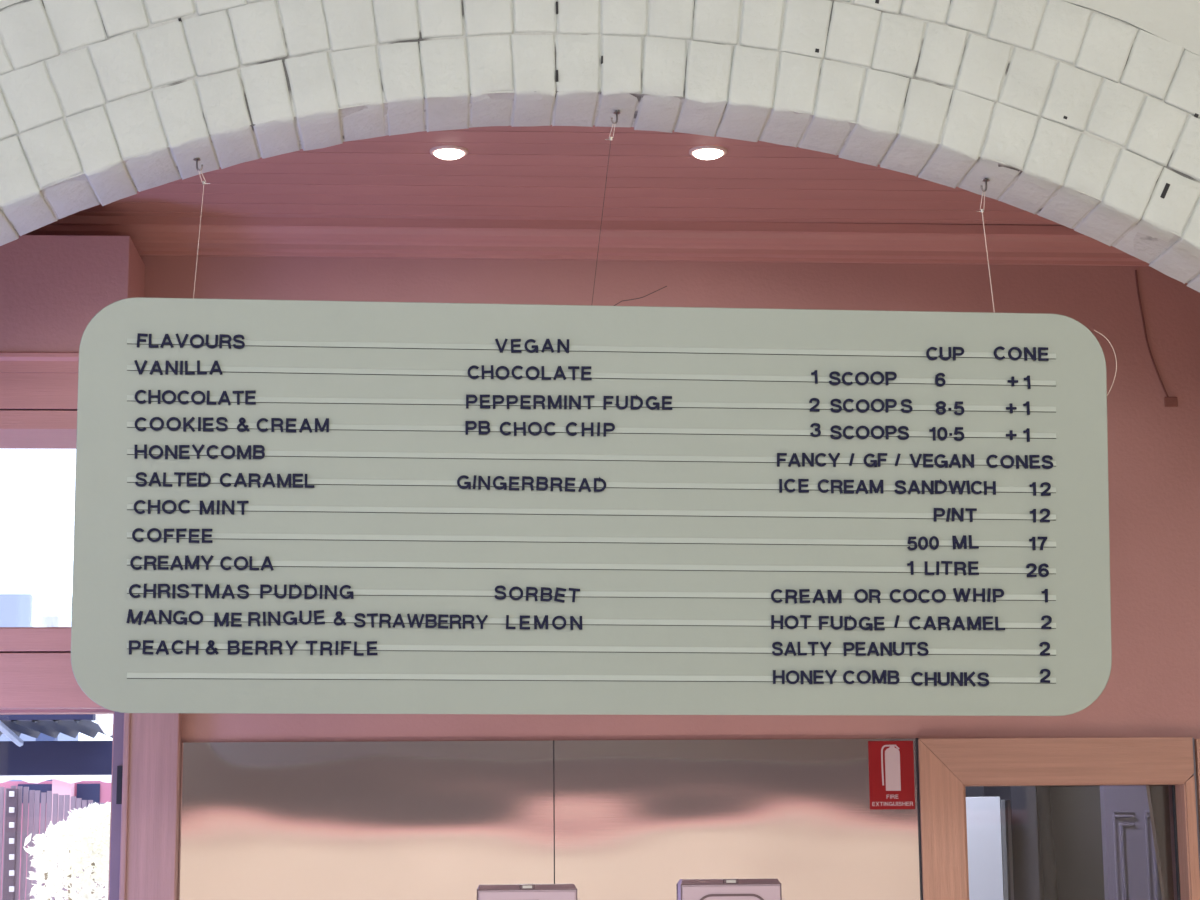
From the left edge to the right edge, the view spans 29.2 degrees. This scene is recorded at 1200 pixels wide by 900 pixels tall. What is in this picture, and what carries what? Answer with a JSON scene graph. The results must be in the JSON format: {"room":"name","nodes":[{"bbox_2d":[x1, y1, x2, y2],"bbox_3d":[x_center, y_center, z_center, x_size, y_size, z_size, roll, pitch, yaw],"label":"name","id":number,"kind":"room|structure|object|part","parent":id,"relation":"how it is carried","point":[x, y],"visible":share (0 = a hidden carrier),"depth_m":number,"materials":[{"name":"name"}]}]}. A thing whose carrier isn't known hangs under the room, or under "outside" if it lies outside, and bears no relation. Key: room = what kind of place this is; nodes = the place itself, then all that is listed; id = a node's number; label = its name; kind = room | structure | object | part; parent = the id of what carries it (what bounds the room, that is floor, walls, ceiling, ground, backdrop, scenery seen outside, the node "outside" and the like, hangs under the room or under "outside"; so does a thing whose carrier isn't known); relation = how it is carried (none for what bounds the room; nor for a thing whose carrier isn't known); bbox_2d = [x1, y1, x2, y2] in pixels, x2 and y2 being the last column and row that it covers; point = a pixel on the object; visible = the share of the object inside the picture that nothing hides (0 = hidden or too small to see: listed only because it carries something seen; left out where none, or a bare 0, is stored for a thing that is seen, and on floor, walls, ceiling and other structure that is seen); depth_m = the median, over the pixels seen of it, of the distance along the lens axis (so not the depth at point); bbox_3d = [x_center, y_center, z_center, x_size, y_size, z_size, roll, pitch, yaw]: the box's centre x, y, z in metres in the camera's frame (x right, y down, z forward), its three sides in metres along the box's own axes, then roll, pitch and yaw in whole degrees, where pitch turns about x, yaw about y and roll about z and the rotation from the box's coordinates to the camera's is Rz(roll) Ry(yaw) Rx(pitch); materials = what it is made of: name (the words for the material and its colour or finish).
{"room":"ice cream shop","nodes":[
{"label":"ice cream shop","id":0,"kind":"room"},
{"bbox_2d":[70,125,1061,225],"bbox_3d":[0.083,-0.709,5.688,5.900,0.050,1.270,0,-10,-4],"label":"ceiling","id":1,"kind":"structure","parent":0,"point":[551,172],"depth_m":5.79,"materials":[{"name":"pink"}]},
{"bbox_2d":[430,145,467,159],"bbox_3d":[-0.361,-0.710,5.493,0.092,0.028,0.092,0,-10,-4],"label":"recessed light","id":2,"kind":"object","parent":1,"relation":"in","point":[447,152],"visible":1,"depth_m":5.47,"materials":[{"name":"beige"}]},
{"bbox_2d":[689,145,726,159],"bbox_3d":[0.259,-0.713,5.511,0.092,0.028,0.092,0,-10,-4],"label":"recessed light","id":3,"kind":"object","parent":1,"relation":"in","point":[706,152],"visible":1,"depth_m":5.49,"materials":[{"name":"beige"}]},
{"bbox_2d":[0,0,1199,291],"bbox_3d":[0.179,0.419,4.731,7.025,4.150,0.240,0,-10,-4],"label":"brick arch","id":4,"kind":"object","parent":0,"point":[1083,116],"depth_m":4.84,"materials":[{"name":"white glazed ceramic tile"},{"name":"grout"},{"name":"white painted plaster"}]},
{"bbox_2d":[193,158,202,170],"bbox_3d":[-0.846,-0.605,4.846,0.022,0.039,0.017,0,-10,-4],"label":"hook","id":5,"kind":"object","parent":4,"relation":"attached to","point":[195,159],"visible":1,"depth_m":4.84,"materials":[{"name":"silver metal"}]},
{"bbox_2d":[193,172,209,297],"bbox_3d":[-0.839,-0.450,4.800,0.022,0.288,0.050,-5,-11,26],"label":"line","id":6,"kind":"object","parent":5,"relation":"hanging from","point":[203,182],"visible":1,"depth_m":4.82,"materials":[{"name":"beige fabric"}]},
{"bbox_2d":[71,297,1111,715],"bbox_3d":[0.003,0.121,4.775,2.156,0.862,0.075,0,-10,-5],"label":"menu board","id":7,"kind":"object","parent":6,"relation":"hanging from","point":[282,506],"visible":1,"depth_m":4.77,"materials":[{"name":"green paint"}]},
{"bbox_3d":[-0.001,0.469,4.733,1.918,0.013,0.005,1,-6,-5],"label":"rail","id":8,"kind":"part","parent":7,"relation":"part of","materials":[{"name":"white plastic"}]},
{"bbox_3d":[-0.001,0.411,4.739,1.921,0.013,0.004,1,-6,-5],"label":"rail","id":9,"kind":"part","parent":7,"relation":"part of","materials":[{"name":"grey plastic"}]},
{"bbox_3d":[-0.002,0.355,4.744,1.923,0.013,0.004,1,-6,-5],"label":"rail","id":10,"kind":"part","parent":7,"relation":"part of","materials":[{"name":"grey plastic"}]},
{"bbox_3d":[-0.001,0.298,4.750,1.925,0.013,0.004,1,-6,-5],"label":"rail","id":11,"kind":"part","parent":7,"relation":"part of","materials":[{"name":"grey plastic"}]},
{"bbox_3d":[-0.001,0.242,4.756,1.928,0.013,0.005,1,-6,-5],"label":"rail","id":12,"kind":"part","parent":7,"relation":"part of","materials":[{"name":"grey plastic"}]},
{"bbox_3d":[-0.001,0.186,4.762,1.930,0.013,0.004,1,-6,-5],"label":"rail","id":13,"kind":"part","parent":7,"relation":"part of","materials":[{"name":"grey plastic"}]},
{"bbox_3d":[-0.001,0.129,4.767,1.932,0.013,0.004,1,-6,-5],"label":"rail","id":14,"kind":"part","parent":7,"relation":"part of","materials":[{"name":"grey plastic"}]},
{"bbox_3d":[-0.001,0.073,4.773,1.935,0.013,0.004,1,-6,-5],"label":"rail","id":15,"kind":"part","parent":7,"relation":"part of","materials":[{"name":"grey plastic"}]},
{"bbox_3d":[-0.001,0.016,4.779,1.937,0.013,0.004,1,-6,-5],"label":"rail","id":16,"kind":"part","parent":7,"relation":"part of","materials":[{"name":"grey plastic"}]},
{"bbox_3d":[-0.001,-0.041,4.785,1.939,0.013,0.004,1,-6,-5],"label":"rail","id":17,"kind":"part","parent":7,"relation":"part of","materials":[{"name":"grey plastic"}]},
{"bbox_3d":[-0.001,-0.096,4.790,1.942,0.013,0.004,1,-6,-5],"label":"rail","id":18,"kind":"part","parent":7,"relation":"part of","materials":[{"name":"grey plastic"}]},
{"bbox_3d":[-0.002,-0.155,4.796,1.944,0.013,0.004,1,-6,-5],"label":"rail","id":19,"kind":"part","parent":7,"relation":"part of","materials":[{"name":"grey plastic"}]},
{"bbox_3d":[-0.001,-0.211,4.802,1.946,0.013,0.004,1,-6,-5],"label":"rail","id":20,"kind":"part","parent":7,"relation":"part of","materials":[{"name":"grey plastic"}]},
{"bbox_2d":[614,286,666,305],"bbox_3d":[0.085,-0.323,4.828,0.113,0.045,0.003,0,-10,-4],"label":"wire offcut","id":21,"kind":"object","parent":7,"relation":"on","point":[665,286],"visible":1,"depth_m":4.83,"materials":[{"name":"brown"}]},
{"bbox_2d":[1094,330,1116,394],"bbox_3d":[1.087,-0.184,4.940,0.047,0.153,0.002,0,-10,-4],"label":"wire","id":22,"kind":"object","parent":7,"relation":"attached to","point":[1094,330],"visible":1,"depth_m":4.94,"materials":[{"name":"beige plastic"}]},
{"bbox_2d":[611,111,620,123],"bbox_3d":[0.034,-0.715,4.922,0.022,0.039,0.017,0,-10,-4],"label":"hook","id":23,"kind":"object","parent":4,"relation":"attached to","point":[615,112],"visible":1,"depth_m":4.92,"materials":[{"name":"silver metal"}]},
{"bbox_2d":[592,125,614,301],"bbox_3d":[0.005,-0.499,4.871,0.062,0.407,0.011,5,-11,-29],"label":"line","id":24,"kind":"object","parent":23,"relation":"hanging from","point":[610,139],"visible":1,"depth_m":4.88,"materials":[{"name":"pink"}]},
{"bbox_2d":[981,178,989,191],"bbox_3d":[0.828,-0.573,4.950,0.022,0.039,0.017,0,-10,-4],"label":"hook","id":25,"kind":"object","parent":4,"relation":"attached to","point":[985,180],"visible":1,"depth_m":4.95,"materials":[{"name":"silver metal"}]},
{"bbox_2d":[976,192,994,312],"bbox_3d":[0.824,-0.423,4.920,0.031,0.271,0.011,-3,-10,16],"label":"line","id":26,"kind":"object","parent":25,"relation":"hanging from","point":[981,210],"visible":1,"depth_m":4.93,"materials":[{"name":"beige fabric"}]},
{"bbox_2d":[7,256,1199,899],"bbox_3d":[0.057,1.010,6.012,5.900,3.427,0.160,0,-10,-4],"label":"wall","id":27,"kind":"structure","parent":0,"point":[1152,689],"depth_m":6.16,"materials":[{"name":"pink paint"}]},
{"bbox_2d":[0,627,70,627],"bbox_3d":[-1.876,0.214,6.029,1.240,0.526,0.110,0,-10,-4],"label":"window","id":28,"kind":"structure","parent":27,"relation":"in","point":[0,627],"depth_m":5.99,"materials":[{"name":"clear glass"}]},
{"bbox_2d":[0,628,104,709],"bbox_3d":[-2.052,0.559,5.858,1.649,0.203,0.065,0,-10,-4],"label":"trim","id":29,"kind":"structure","parent":27,"relation":"attached to","point":[31,677],"depth_m":5.87,"materials":[{"name":"pink paint"}]},
{"bbox_2d":[0,709,112,714],"bbox_3d":[-1.866,1.438,5.817,1.240,1.552,0.110,0,-10,-4],"label":"window frame","id":30,"kind":"structure","parent":27,"relation":"in","point":[16,711],"depth_m":5.96,"materials":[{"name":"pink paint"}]},
{"bbox_2d":[0,235,144,448],"bbox_3d":[-2.034,-0.275,5.862,1.680,0.496,0.306,0,-10,-4],"label":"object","id":31,"kind":"structure","parent":27,"relation":"attached to","point":[52,287],"depth_m":5.77,"materials":[{"name":"pink paint"}]},
{"bbox_3d":[-2.034,-0.196,5.848,1.680,0.051,0.306,0,-10,-4],"label":"moulding","id":32,"kind":"part","parent":31,"relation":"part of","materials":[{"name":"pink paint"}]},
{"bbox_2d":[109,711,181,899],"bbox_3d":[-1.153,1.323,5.808,0.168,2.760,0.178,0,-10,-4],"label":"trim","id":33,"kind":"structure","parent":27,"relation":"attached to","point":[145,821],"depth_m":5.80,"materials":[{"name":"paint"}]},
{"bbox_2d":[178,740,553,899],"bbox_3d":[-0.592,1.272,5.832,0.952,1.059,0.010,0,-10,-4],"label":"sheet","id":34,"kind":"object","parent":27,"relation":"attached to","point":[367,820],"visible":0.98,"depth_m":5.88,"materials":[{"name":"silver metal"}]},
{"bbox_2d":[477,884,576,899],"bbox_3d":[-0.184,1.289,5.819,0.253,0.372,0.059,0,-10,-4],"label":"dispenser","id":35,"kind":"object","parent":34,"relation":"attached to","point":[509,891],"visible":1,"depth_m":5.82,"materials":[{"name":"silver metal"}]},
{"bbox_2d":[553,740,554,883],"bbox_3d":[-0.116,1.274,5.864,0.003,1.059,0.016,0,-10,-4],"label":"strip","id":36,"kind":"object","parent":27,"relation":"attached to","point":[553,740],"visible":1,"depth_m":5.92,"materials":[{"name":"grey"}]},
{"bbox_2d":[24,216,1148,265],"bbox_3d":[0.052,-0.560,6.155,5.900,0.100,0.097,0,-10,-4],"label":"trim","id":37,"kind":"structure","parent":27,"relation":"attached to","point":[150,235],"depth_m":6.14,"materials":[{"name":"pink paint"}]},
{"bbox_2d":[554,739,920,899],"bbox_3d":[0.357,1.275,5.894,0.945,1.059,0.010,0,-10,-4],"label":"sheet","id":38,"kind":"object","parent":27,"relation":"attached to","point":[635,819],"visible":0.97,"depth_m":5.94,"materials":[{"name":"silver metal"}]},
{"bbox_2d":[681,878,781,899],"bbox_3d":[0.334,1.281,5.854,0.257,0.372,0.061,0,-10,-4],"label":"dispenser","id":39,"kind":"object","parent":38,"relation":"attached to","point":[769,888],"visible":1,"depth_m":5.86,"materials":[{"name":"silver metal"}]},
{"bbox_2d":[868,741,914,809],"bbox_3d":[0.759,0.846,5.987,0.118,0.176,0.004,0,-10,-4],"label":"fire sign","id":40,"kind":"object","parent":38,"relation":"attached to","point":[891,763],"visible":1,"depth_m":5.99,"materials":[{"name":"red plastic"}]},
{"bbox_2d":[915,738,922,899],"bbox_3d":[0.835,1.276,5.923,0.011,1.060,0.023,0,-10,-4],"label":"strip","id":41,"kind":"object","parent":27,"relation":"attached to","point":[917,758],"visible":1,"depth_m":5.97,"materials":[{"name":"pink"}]},
{"bbox_2d":[918,737,1199,899],"bbox_3d":[1.194,1.734,5.943,0.726,1.957,0.195,0,-10,-4],"label":"door frame","id":42,"kind":"structure","parent":27,"relation":"in","point":[946,766],"depth_m":6.00,"materials":[{"name":"brown wood"}]},
{"bbox_3d":[0.894,1.720,5.844,0.112,1.957,0.035,0,-10,-4],"label":"architrave","id":43,"kind":"part","parent":42,"relation":"part of","materials":[{"name":"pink wood"}]},
{"bbox_3d":[1.192,0.814,6.022,0.725,0.116,0.035,0,-10,-4],"label":"architrave","id":44,"kind":"part","parent":42,"relation":"part of","materials":[{"name":"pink wood"}]},
{"bbox_3d":[1.551,1.770,5.879,0.023,1.859,0.035,0,-10,-4],"label":"architrave","id":45,"kind":"part","parent":42,"relation":"part of","materials":[{"name":"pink wood"}]},
{"bbox_2d":[1135,270,1177,406],"bbox_3d":[1.512,-0.304,6.252,0.099,0.381,0.006,0,-10,-4],"label":"cord","id":46,"kind":"object","parent":27,"relation":"attached to","point":[1168,401],"visible":1,"depth_m":6.24,"materials":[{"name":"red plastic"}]},
{"bbox_3d":[1.545,-0.130,6.224,0.036,0.028,0.005,0,-10,-4],"label":"plate","id":47,"kind":"part","parent":46,"relation":"part of","materials":[{"name":"red"}]},
{"bbox_2d":[1192,738,1199,876],"bbox_3d":[1.567,1.723,5.898,0.012,1.957,0.015,0,-10,-4],"label":"trim","id":48,"kind":"structure","parent":27,"relation":"attached to","point":[1193,742],"depth_m":6.03,"materials":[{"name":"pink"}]},
{"bbox_2d":[1194,739,1199,837],"bbox_3d":[1.601,1.723,5.893,0.054,1.954,0.030,0,-10,-4],"label":"trim","id":49,"kind":"structure","parent":27,"relation":"attached to","point":[1197,741],"depth_m":6.04,"materials":[{"name":"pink wood"}]},
{"bbox_2d":[984,786,1039,899],"bbox_3d":[1.449,1.620,8.052,0.087,2.900,0.400,0,-10,-4],"label":"pilaster","id":50,"kind":"object","parent":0,"point":[1022,799],"visible":0.02,"depth_m":7.90,"materials":[{"name":"paint"}]},
{"bbox_2d":[1036,786,1057,899],"bbox_3d":[1.528,1.414,7.849,0.064,0.641,0.046,0,-10,-4],"label":"cable","id":51,"kind":"object","parent":50,"relation":"hanging from","point":[1042,792],"visible":0.77,"depth_m":7.84,"materials":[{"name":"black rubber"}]},
{"bbox_2d":[965,786,1104,899],"bbox_3d":[1.558,1.614,8.315,2.200,3.000,0.100,0,-10,-4],"label":"wall","id":52,"kind":"structure","parent":0,"point":[1075,810],"depth_m":8.31,"materials":[{"name":"grey paint"}]},
{"bbox_3d":[-0.047,2.133,2.168,8.200,0.100,13.000,0,-10,-4],"label":"floor","id":53,"kind":"structure","parent":0,"visible":0},
{"bbox_2d":[966,797,1013,899],"bbox_3d":[1.280,2.090,7.668,0.238,1.846,0.052,0,-10,-4],"label":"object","id":54,"kind":"structure","parent":53,"relation":"on","point":[989,833],"depth_m":7.79,"materials":[{"name":"white paint"}]},
{"bbox_3d":[1.393,2.096,7.675,0.010,1.834,0.052,0,-10,-4],"label":"metal trim","id":55,"kind":"part","parent":54,"relation":"part of","materials":[{"name":"silver metal"}]},
{"bbox_2d":[1100,785,1161,899],"bbox_3d":[1.958,1.753,7.673,0.514,2.500,0.066,0,-10,-4],"label":"door","id":56,"kind":"structure","parent":53,"relation":"on","point":[1130,869],"depth_m":7.72,"materials":[{"name":"purple paint"}]},
{"bbox_3d":[1.758,1.237,7.724,0.068,0.050,0.016,0,-10,-4],"label":"moulding","id":57,"kind":"part","parent":56,"relation":"part of","materials":[{"name":"purple paint"}]},
{"bbox_2d":[1146,785,1173,899],"bbox_3d":[1.882,1.611,6.561,0.582,2.400,0.050,0,-10,-4],"label":"screen","id":58,"kind":"object","parent":53,"relation":"on","point":[1158,795],"visible":0.06,"depth_m":6.63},
{"label":"outside","id":59,"kind":"structure","parent":0,"visible":0},
{"bbox_3d":[-5.117,7.386,32.097,26.000,0.080,53.700,0,-10,-4],"label":"ground","id":60,"kind":"structure","parent":59,"visible":0},
{"bbox_2d":[0,594,78,780],"bbox_3d":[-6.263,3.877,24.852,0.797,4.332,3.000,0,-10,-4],"label":"house","id":61,"kind":"structure","parent":60,"relation":"on","point":[16,610],"depth_m":23.75,"materials":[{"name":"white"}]},
{"bbox_2d":[36,615,58,780],"bbox_3d":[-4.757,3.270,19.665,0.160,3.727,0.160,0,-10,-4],"label":"water tank","id":62,"kind":"object","parent":60,"relation":"on","point":[47,620],"visible":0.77,"depth_m":19.90,"materials":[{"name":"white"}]},
{"bbox_2d":[0,786,107,899],"bbox_3d":[-2.321,2.331,9.210,0.706,1.958,0.132,0,-10,-4],"label":"fence","id":63,"kind":"object","parent":60,"relation":"on","point":[12,814],"visible":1,"depth_m":9.34,"materials":[{"name":"grey"}]},
{"bbox_3d":[-2.378,2.333,9.174,0.040,1.943,0.045,0,-10,-4],"label":"post","id":64,"kind":"part","parent":63,"relation":"part of","materials":[{"name":"grey"}]},
{"bbox_3d":[-2.365,1.765,9.245,0.020,0.022,0.012,0,-10,-4],"label":"bolt plate","id":65,"kind":"part","parent":63,"relation":"part of","materials":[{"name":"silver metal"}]},
{"bbox_3d":[-2.367,1.702,9.256,0.020,0.022,0.012,0,-10,-4],"label":"bolt plate","id":66,"kind":"part","parent":63,"relation":"part of","materials":[{"name":"silver metal"}]},
{"bbox_3d":[-2.370,1.640,9.267,0.020,0.022,0.012,0,-10,-4],"label":"bolt plate","id":67,"kind":"part","parent":63,"relation":"part of","materials":[{"name":"silver metal"}]},
{"bbox_3d":[-2.373,1.577,9.277,0.020,0.022,0.012,0,-10,-4],"label":"bolt plate","id":68,"kind":"part","parent":63,"relation":"part of","materials":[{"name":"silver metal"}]},
{"bbox_3d":[-2.376,1.514,9.288,0.020,0.022,0.012,0,-10,-4],"label":"bolt plate","id":69,"kind":"part","parent":63,"relation":"part of","materials":[{"name":"silver metal"}]},
{"bbox_3d":[-2.378,1.455,9.298,0.020,0.022,0.012,0,-10,-4],"label":"bolt plate","id":70,"kind":"part","parent":63,"relation":"part of","materials":[{"name":"silver metal"}]},
{"bbox_3d":[-2.381,1.392,9.309,0.020,0.022,0.012,0,-10,-4],"label":"bolt plate","id":71,"kind":"part","parent":63,"relation":"part of","materials":[{"name":"silver metal"}]},
{"bbox_2d":[0,775,111,899],"bbox_3d":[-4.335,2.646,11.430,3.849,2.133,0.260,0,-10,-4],"label":"shed","id":72,"kind":"object","parent":60,"relation":"on","point":[99,791],"visible":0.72,"depth_m":11.68,"materials":[{"name":"pink"}]},
{"bbox_3d":[-2.712,2.673,11.491,0.096,2.073,0.100,0,-10,-4],"label":"post","id":73,"kind":"part","parent":72,"relation":"part of","materials":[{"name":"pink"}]},
{"bbox_2d":[24,802,110,899],"bbox_3d":[-1.960,2.258,8.582,0.468,1.884,0.650,0,-10,-4],"label":"tree","id":74,"kind":"object","parent":60,"relation":"on","point":[86,833],"visible":0.69,"depth_m":8.51,"materials":[{"name":"white plant"}]},
{"bbox_3d":[-2.001,2.329,8.516,0.194,1.721,0.015,0,-10,-4],"label":"stem","id":75,"kind":"part","parent":74,"relation":"part of","materials":[{"name":"white plant"}]},
{"bbox_3d":[-1.955,2.332,8.537,0.110,1.721,0.024,-3,-10,14],"label":"stem","id":76,"kind":"part","parent":74,"relation":"part of","materials":[{"name":"white plant"}]},
{"bbox_3d":[-1.913,2.334,8.551,0.014,1.721,0.075,0,-10,-4],"label":"stem","id":77,"kind":"part","parent":74,"relation":"part of","materials":[{"name":"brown plant"}]},
{"bbox_2d":[63,597,71,618],"bbox_3d":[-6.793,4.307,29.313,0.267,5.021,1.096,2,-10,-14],"label":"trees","id":78,"kind":"object","parent":60,"relation":"on","point":[67,609],"visible":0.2,"depth_m":29.30,"materials":[{"name":"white plant"}]},
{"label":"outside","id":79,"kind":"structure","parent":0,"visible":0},
{"bbox_2d":[0,714,112,775],"bbox_3d":[-3.125,0.996,8.062,2.817,0.278,0.844,0,-10,-4],"label":"roof","id":80,"kind":"structure","parent":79,"point":[18,757],"depth_m":8.41,"materials":[{"name":"blue"}]}
]}

